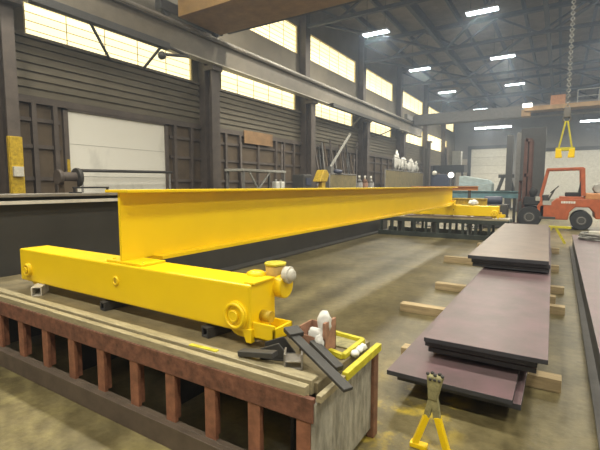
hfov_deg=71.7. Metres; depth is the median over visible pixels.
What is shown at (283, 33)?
window
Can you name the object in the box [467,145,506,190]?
door
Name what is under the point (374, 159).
stud
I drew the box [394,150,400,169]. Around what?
sheet
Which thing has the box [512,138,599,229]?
forklift
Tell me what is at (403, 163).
sheet
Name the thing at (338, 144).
bar
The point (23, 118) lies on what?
trim
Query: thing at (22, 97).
trim
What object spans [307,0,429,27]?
roof truss
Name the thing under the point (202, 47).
runway
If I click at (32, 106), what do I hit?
stud
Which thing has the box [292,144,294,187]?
stud
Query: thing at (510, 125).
strip light
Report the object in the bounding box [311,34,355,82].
window
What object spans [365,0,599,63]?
roof truss
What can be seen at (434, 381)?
a-stand
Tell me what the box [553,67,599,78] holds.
brace
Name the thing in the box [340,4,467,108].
roof purlin
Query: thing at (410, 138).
window
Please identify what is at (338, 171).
hood
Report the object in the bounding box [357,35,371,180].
steel column
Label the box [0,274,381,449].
table
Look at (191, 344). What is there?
stick
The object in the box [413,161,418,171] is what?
sheet
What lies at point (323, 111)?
window
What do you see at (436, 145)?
window
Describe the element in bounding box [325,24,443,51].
brace
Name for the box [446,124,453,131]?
window
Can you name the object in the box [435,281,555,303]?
block
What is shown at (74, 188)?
clamp
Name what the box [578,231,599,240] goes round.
cable bundle
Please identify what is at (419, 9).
roof purlin
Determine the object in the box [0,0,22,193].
steel column
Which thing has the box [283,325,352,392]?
bar
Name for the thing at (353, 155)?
conduit pipe
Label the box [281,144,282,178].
conduit pipe
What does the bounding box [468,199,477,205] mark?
rag
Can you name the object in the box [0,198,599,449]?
floor
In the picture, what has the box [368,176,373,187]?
gas cylinder
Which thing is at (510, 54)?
ceiling light
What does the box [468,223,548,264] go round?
steel plate
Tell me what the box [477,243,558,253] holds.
block
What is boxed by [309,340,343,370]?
bar
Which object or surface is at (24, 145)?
trim
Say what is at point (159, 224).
girder
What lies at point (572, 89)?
roof truss
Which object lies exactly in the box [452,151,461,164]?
box
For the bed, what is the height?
0.265 m
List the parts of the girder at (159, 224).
saddle plate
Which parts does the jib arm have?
post, arm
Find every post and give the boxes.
[504,135,513,208]
[510,132,521,210]
[515,127,546,211]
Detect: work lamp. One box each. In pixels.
[448,172,453,185]
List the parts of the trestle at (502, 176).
leg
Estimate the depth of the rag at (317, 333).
2.38 m
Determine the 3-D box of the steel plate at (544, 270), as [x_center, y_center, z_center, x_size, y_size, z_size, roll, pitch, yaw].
[4.376,0.355,8.195,0.950,0.050,5.780,3,6,31]
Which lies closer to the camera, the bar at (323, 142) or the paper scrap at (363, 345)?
the paper scrap at (363, 345)
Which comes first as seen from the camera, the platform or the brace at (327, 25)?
the brace at (327, 25)
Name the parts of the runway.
rail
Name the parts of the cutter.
panel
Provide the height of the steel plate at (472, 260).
0.050 m
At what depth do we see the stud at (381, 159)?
32.30 m
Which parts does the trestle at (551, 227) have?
leg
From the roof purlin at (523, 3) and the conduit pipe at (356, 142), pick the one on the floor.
the conduit pipe at (356, 142)
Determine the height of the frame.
0.032 m
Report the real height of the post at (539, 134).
4.900 m
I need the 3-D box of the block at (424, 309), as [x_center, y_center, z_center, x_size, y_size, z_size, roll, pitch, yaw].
[1.942,1.055,4.803,1.570,0.100,0.120,3,6,32]
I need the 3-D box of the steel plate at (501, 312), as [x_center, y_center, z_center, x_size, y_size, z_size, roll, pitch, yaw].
[2.936,0.660,5.663,0.830,0.035,6.230,3,6,31]
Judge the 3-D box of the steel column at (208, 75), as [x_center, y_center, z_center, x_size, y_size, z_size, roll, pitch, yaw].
[-3.454,-5.752,15.780,0.880,11.600,0.520,3,6,32]
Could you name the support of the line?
on the floor
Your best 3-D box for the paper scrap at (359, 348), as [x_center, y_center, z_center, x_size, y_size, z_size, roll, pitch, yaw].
[0.344,0.726,2.421,0.055,0.049,0.054,-2,6,-18]
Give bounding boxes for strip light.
[474,99,511,129]
[580,87,599,121]
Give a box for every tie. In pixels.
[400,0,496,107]
[543,0,554,94]
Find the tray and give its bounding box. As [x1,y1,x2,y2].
[336,335,356,348]
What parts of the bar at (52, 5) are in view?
knob, arm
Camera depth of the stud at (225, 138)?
17.27 m
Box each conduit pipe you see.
[240,143,241,188]
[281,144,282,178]
[353,155,354,175]
[356,142,356,174]
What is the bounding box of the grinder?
[53,168,83,192]
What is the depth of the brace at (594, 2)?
20.14 m
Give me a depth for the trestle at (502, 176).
29.60 m
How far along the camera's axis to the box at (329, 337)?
2.42 m
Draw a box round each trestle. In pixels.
[496,174,514,190]
[549,226,570,243]
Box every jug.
[272,179,279,187]
[280,179,284,187]
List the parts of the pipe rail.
post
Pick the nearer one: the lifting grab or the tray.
the tray
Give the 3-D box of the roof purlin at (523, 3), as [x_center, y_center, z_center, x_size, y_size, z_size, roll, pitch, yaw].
[12.045,-12.049,22.398,0.140,0.300,62.500,3,6,32]
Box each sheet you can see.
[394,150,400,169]
[400,157,407,170]
[407,159,413,172]
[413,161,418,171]
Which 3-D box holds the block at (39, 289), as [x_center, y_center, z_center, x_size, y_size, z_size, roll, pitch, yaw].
[-2.330,0.575,3.719,0.083,0.083,0.200,-2,6,-16]
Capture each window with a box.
[23,1,191,79]
[221,70,294,109]
[249,20,296,53]
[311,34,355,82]
[316,103,352,125]
[366,68,392,101]
[370,121,390,136]
[403,90,422,114]
[406,132,422,145]
[428,134,446,151]
[429,106,439,113]
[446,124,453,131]
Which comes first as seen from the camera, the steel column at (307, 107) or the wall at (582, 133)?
the steel column at (307, 107)
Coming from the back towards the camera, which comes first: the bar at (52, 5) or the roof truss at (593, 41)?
the roof truss at (593, 41)
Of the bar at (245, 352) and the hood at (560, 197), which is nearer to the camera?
the bar at (245, 352)
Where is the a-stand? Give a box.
[409,371,449,449]
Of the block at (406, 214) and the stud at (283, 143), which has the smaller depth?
the block at (406, 214)
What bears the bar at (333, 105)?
attached to the runway
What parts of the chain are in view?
chain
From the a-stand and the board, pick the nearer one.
the a-stand
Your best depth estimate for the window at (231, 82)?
19.12 m
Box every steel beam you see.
[411,186,478,226]
[427,198,487,228]
[450,191,521,221]
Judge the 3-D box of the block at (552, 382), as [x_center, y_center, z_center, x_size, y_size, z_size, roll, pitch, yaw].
[1.465,1.180,3.479,1.230,0.100,0.120,3,6,32]
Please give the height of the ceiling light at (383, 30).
1.900 m
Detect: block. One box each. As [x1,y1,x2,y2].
[31,283,48,296]
[100,299,128,310]
[202,324,231,338]
[400,301,445,316]
[401,343,561,392]
[406,214,491,218]
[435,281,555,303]
[444,255,558,272]
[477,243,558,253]
[550,285,563,294]
[550,304,564,315]
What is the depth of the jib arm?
22.67 m
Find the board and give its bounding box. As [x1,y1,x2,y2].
[244,130,272,146]
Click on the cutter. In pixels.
(484, 184)
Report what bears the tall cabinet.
on the floor
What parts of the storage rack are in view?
leg, leg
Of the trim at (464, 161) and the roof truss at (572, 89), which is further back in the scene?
the trim at (464, 161)
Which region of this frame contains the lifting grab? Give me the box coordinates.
[555,121,574,157]
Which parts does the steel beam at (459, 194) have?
stand leg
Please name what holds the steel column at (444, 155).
on the floor
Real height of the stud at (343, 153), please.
3.720 m
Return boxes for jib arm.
[326,133,350,187]
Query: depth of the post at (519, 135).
26.27 m
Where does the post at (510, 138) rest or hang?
on the floor
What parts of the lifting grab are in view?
sling leg, sling leg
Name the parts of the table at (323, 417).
post, post, post, post, post, rail, post, post, post, post, gusset bracket, post, plate, corner post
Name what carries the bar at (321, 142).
on the floor
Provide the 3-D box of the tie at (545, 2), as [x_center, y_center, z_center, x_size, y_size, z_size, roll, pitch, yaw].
[13.062,-10.620,21.894,0.200,0.250,62.500,3,6,32]
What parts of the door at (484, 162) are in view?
frame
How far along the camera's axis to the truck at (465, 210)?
12.20 m
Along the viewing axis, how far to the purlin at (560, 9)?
28.25 m
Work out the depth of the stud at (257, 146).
19.14 m
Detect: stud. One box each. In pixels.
[29,103,40,192]
[50,106,60,192]
[172,125,177,188]
[188,128,194,188]
[223,133,227,188]
[237,135,241,188]
[256,145,259,186]
[274,141,277,180]
[282,142,285,187]
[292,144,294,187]
[321,149,323,169]
[328,150,330,165]
[342,152,344,173]
[348,153,350,171]
[373,157,375,187]
[380,158,382,186]
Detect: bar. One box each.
[28,0,189,68]
[238,348,277,358]
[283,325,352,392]
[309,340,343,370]
[315,147,318,169]
[318,147,321,169]
[321,142,324,169]
[323,142,327,165]
[328,103,399,134]
[329,140,334,174]
[338,144,342,173]
[341,151,344,173]
[345,143,350,175]
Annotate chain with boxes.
[562,0,575,122]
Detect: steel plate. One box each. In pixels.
[387,273,519,404]
[397,370,527,410]
[424,246,551,364]
[425,252,551,367]
[428,346,536,373]
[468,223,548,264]
[471,227,549,268]
[472,262,548,272]
[572,235,599,358]
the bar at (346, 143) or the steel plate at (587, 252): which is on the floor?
the bar at (346, 143)
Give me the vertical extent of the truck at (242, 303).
0.437 m
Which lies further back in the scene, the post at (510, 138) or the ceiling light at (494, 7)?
the post at (510, 138)
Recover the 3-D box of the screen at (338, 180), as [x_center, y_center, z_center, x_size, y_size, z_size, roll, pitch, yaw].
[2.251,-1.556,21.477,0.600,2.180,3.160,3,6,32]
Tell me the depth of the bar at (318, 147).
23.45 m
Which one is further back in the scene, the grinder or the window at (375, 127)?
the window at (375, 127)
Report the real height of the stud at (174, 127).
3.720 m
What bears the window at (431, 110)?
in the wall at (345, 42)
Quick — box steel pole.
[424,149,427,185]
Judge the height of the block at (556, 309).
0.100 m
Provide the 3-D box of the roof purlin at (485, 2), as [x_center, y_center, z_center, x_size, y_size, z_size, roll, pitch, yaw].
[10.603,-12.133,23.295,0.140,0.300,62.500,3,6,32]
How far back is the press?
19.24 m
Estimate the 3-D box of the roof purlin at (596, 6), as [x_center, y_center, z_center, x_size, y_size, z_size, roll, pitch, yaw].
[14.928,-11.880,20.604,0.140,0.300,62.500,3,6,32]
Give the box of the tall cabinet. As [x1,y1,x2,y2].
[431,171,451,185]
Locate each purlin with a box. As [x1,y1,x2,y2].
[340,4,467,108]
[369,0,481,107]
[413,4,495,105]
[445,0,511,105]
[483,0,527,102]
[521,0,543,100]
[559,0,561,93]
[578,2,598,98]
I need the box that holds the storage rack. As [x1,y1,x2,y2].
[225,169,285,188]
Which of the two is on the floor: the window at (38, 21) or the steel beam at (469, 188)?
the steel beam at (469, 188)
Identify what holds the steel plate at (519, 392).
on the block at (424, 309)
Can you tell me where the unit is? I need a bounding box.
[480,196,508,227]
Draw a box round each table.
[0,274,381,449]
[378,215,512,240]
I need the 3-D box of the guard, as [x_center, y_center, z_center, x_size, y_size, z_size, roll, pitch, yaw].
[-6.914,-0.784,10.211,0.220,2.750,0.320,3,6,32]
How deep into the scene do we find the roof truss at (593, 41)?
30.02 m
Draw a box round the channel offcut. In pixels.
[284,347,302,369]
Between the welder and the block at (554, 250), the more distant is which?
the welder
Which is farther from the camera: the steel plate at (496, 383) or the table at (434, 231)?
the table at (434, 231)
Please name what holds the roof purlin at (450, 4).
attached to the ceiling
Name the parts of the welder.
panel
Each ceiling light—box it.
[362,0,389,36]
[408,42,430,71]
[438,74,455,93]
[465,0,499,15]
[490,35,515,59]
[505,65,524,85]
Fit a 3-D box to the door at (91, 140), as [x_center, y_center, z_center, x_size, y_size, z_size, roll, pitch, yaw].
[-5.675,-1.582,13.303,0.120,3.760,3.660,3,6,32]
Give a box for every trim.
[14,30,451,155]
[18,93,434,165]
[20,116,431,169]
[23,144,452,177]
[455,159,467,197]
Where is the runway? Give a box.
[23,0,423,137]
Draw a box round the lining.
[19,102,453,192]
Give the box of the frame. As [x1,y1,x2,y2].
[328,330,364,358]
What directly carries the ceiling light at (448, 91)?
hanging from the roof purlin at (376, 3)
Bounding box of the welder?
[293,174,311,187]
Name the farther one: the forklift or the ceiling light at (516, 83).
the ceiling light at (516, 83)
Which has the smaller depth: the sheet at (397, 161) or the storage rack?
the storage rack
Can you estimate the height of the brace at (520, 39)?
0.120 m
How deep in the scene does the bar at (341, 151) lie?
25.88 m
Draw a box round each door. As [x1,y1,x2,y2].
[61,108,168,192]
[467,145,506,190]
[543,146,599,198]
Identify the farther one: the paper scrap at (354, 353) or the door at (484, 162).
the door at (484, 162)
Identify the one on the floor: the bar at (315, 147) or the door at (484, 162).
the bar at (315, 147)
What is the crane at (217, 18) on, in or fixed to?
on the runway
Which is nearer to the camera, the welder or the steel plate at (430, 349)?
the steel plate at (430, 349)
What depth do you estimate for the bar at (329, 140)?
24.57 m
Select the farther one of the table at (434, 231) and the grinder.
the table at (434, 231)
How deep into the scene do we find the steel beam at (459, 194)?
17.79 m
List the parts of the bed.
rail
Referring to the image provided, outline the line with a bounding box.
[393,156,421,171]
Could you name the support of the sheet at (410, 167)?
hanging from the line
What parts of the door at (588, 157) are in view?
frame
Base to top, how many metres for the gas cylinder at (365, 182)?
2.150 m
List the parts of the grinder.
motor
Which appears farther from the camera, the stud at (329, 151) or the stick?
the stud at (329, 151)
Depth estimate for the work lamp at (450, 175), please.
28.57 m
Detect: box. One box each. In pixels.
[299,317,335,349]
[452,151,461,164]
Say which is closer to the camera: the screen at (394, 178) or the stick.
the stick
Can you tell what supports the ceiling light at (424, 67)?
hanging from the roof purlin at (376, 3)
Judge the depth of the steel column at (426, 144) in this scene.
41.56 m
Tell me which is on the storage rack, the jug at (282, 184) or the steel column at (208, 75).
the jug at (282, 184)
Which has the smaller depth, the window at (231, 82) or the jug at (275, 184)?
the jug at (275, 184)
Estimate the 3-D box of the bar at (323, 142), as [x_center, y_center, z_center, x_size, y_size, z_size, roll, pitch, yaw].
[1.672,-2.753,24.048,0.739,4.038,0.098,2,6,20]
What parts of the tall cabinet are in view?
cabinet door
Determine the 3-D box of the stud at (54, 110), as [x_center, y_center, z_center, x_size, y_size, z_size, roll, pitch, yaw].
[-6.758,-1.399,11.571,0.130,3.720,0.120,3,6,32]
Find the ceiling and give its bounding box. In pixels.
[325,0,599,107]
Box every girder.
[0,192,387,277]
[105,187,457,266]
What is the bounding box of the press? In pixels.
[313,170,328,187]
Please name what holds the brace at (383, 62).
attached to the roof truss at (593, 41)
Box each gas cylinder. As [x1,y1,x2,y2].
[357,175,362,187]
[362,176,367,187]
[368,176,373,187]
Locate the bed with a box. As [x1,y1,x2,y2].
[569,241,599,449]
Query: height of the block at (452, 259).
0.120 m
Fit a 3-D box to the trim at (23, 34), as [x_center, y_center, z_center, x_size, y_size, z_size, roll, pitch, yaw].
[3.785,-6.548,28.099,0.120,0.080,62.500,3,6,32]
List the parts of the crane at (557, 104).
handrail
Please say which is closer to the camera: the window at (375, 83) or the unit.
the unit
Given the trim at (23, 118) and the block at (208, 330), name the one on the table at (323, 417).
the block at (208, 330)
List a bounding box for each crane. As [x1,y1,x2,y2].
[155,0,362,37]
[404,87,599,126]
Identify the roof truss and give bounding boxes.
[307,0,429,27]
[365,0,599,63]
[402,38,599,86]
[428,67,599,102]
[446,86,599,110]
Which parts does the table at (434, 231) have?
post, rail, post, rail, post, post, post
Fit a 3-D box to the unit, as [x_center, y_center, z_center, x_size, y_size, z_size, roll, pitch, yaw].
[7.238,-0.489,15.522,0.950,1.170,0.640,3,6,32]
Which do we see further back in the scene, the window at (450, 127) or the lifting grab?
the window at (450, 127)
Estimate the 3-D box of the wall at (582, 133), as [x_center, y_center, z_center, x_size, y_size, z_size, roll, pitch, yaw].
[30.961,-8.779,47.993,25.500,11.600,0.250,3,6,32]
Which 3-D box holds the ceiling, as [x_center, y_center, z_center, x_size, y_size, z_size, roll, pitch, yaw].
[14.334,-12.139,20.953,25.600,0.150,63.100,3,6,32]
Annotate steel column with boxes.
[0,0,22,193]
[197,28,222,188]
[300,14,317,187]
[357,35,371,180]
[396,64,407,171]
[422,84,432,185]
[440,98,449,173]
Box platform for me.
[433,165,467,175]
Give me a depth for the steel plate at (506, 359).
3.06 m
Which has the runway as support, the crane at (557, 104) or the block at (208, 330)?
the crane at (557, 104)
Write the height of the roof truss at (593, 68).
1.470 m
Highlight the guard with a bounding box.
[6,136,25,193]
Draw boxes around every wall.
[13,0,455,164]
[454,95,599,198]
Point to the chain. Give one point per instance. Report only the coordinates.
(567, 110)
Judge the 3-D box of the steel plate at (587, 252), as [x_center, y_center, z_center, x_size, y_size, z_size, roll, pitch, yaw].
[4.535,0.758,5.456,1.390,0.040,11.500,3,6,32]
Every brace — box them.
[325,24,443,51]
[378,61,464,77]
[444,0,493,51]
[468,38,523,76]
[552,0,599,29]
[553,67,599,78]
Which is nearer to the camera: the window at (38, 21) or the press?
the window at (38, 21)
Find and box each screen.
[329,173,356,187]
[384,169,422,186]
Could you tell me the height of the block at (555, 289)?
0.100 m
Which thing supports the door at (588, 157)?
in the wall at (582, 133)
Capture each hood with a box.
[333,169,341,173]
[559,196,583,198]
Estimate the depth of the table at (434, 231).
12.65 m
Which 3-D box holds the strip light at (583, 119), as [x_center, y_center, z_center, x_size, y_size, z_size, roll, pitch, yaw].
[29.379,-11.764,39.674,4.200,3.500,0.300,3,6,32]
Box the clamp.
[69,187,108,192]
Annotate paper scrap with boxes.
[350,349,358,357]
[355,345,362,352]
[359,343,366,349]
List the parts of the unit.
motor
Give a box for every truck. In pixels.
[20,245,295,343]
[413,205,505,218]
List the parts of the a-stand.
leg, leg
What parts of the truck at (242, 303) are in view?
cap plate, motor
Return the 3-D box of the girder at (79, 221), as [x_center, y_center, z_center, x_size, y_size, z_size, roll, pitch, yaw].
[-1.061,0.048,8.250,0.500,1.460,15.800,3,6,32]
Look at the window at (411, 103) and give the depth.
38.78 m
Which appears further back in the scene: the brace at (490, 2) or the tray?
the brace at (490, 2)
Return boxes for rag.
[308,310,331,345]
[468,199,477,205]
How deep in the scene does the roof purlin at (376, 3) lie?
27.37 m
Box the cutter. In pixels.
[459,176,493,190]
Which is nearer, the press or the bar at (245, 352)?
the bar at (245, 352)
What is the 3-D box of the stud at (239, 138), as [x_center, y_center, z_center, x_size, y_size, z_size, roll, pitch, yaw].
[-2.624,-2.018,18.157,0.130,3.720,0.120,3,6,32]
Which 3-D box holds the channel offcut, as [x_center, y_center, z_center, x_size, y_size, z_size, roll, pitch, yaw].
[-0.034,0.714,2.220,0.100,0.085,0.100,0,5,2]
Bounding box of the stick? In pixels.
[189,343,218,351]
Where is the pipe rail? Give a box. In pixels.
[81,169,172,192]
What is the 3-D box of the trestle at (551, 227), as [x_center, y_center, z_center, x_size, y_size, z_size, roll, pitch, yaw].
[6.931,0.265,11.308,0.750,0.484,0.080,3,6,32]
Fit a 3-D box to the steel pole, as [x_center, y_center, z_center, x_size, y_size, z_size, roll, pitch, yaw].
[9.050,-3.350,29.773,0.600,4.200,0.600,3,6,32]
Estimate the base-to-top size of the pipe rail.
2.065 m
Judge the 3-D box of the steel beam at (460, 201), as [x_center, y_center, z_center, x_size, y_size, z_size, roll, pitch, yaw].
[5.786,-0.453,15.513,2.200,1.100,0.400,3,6,32]
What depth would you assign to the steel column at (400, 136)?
34.71 m
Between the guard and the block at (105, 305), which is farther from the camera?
the guard

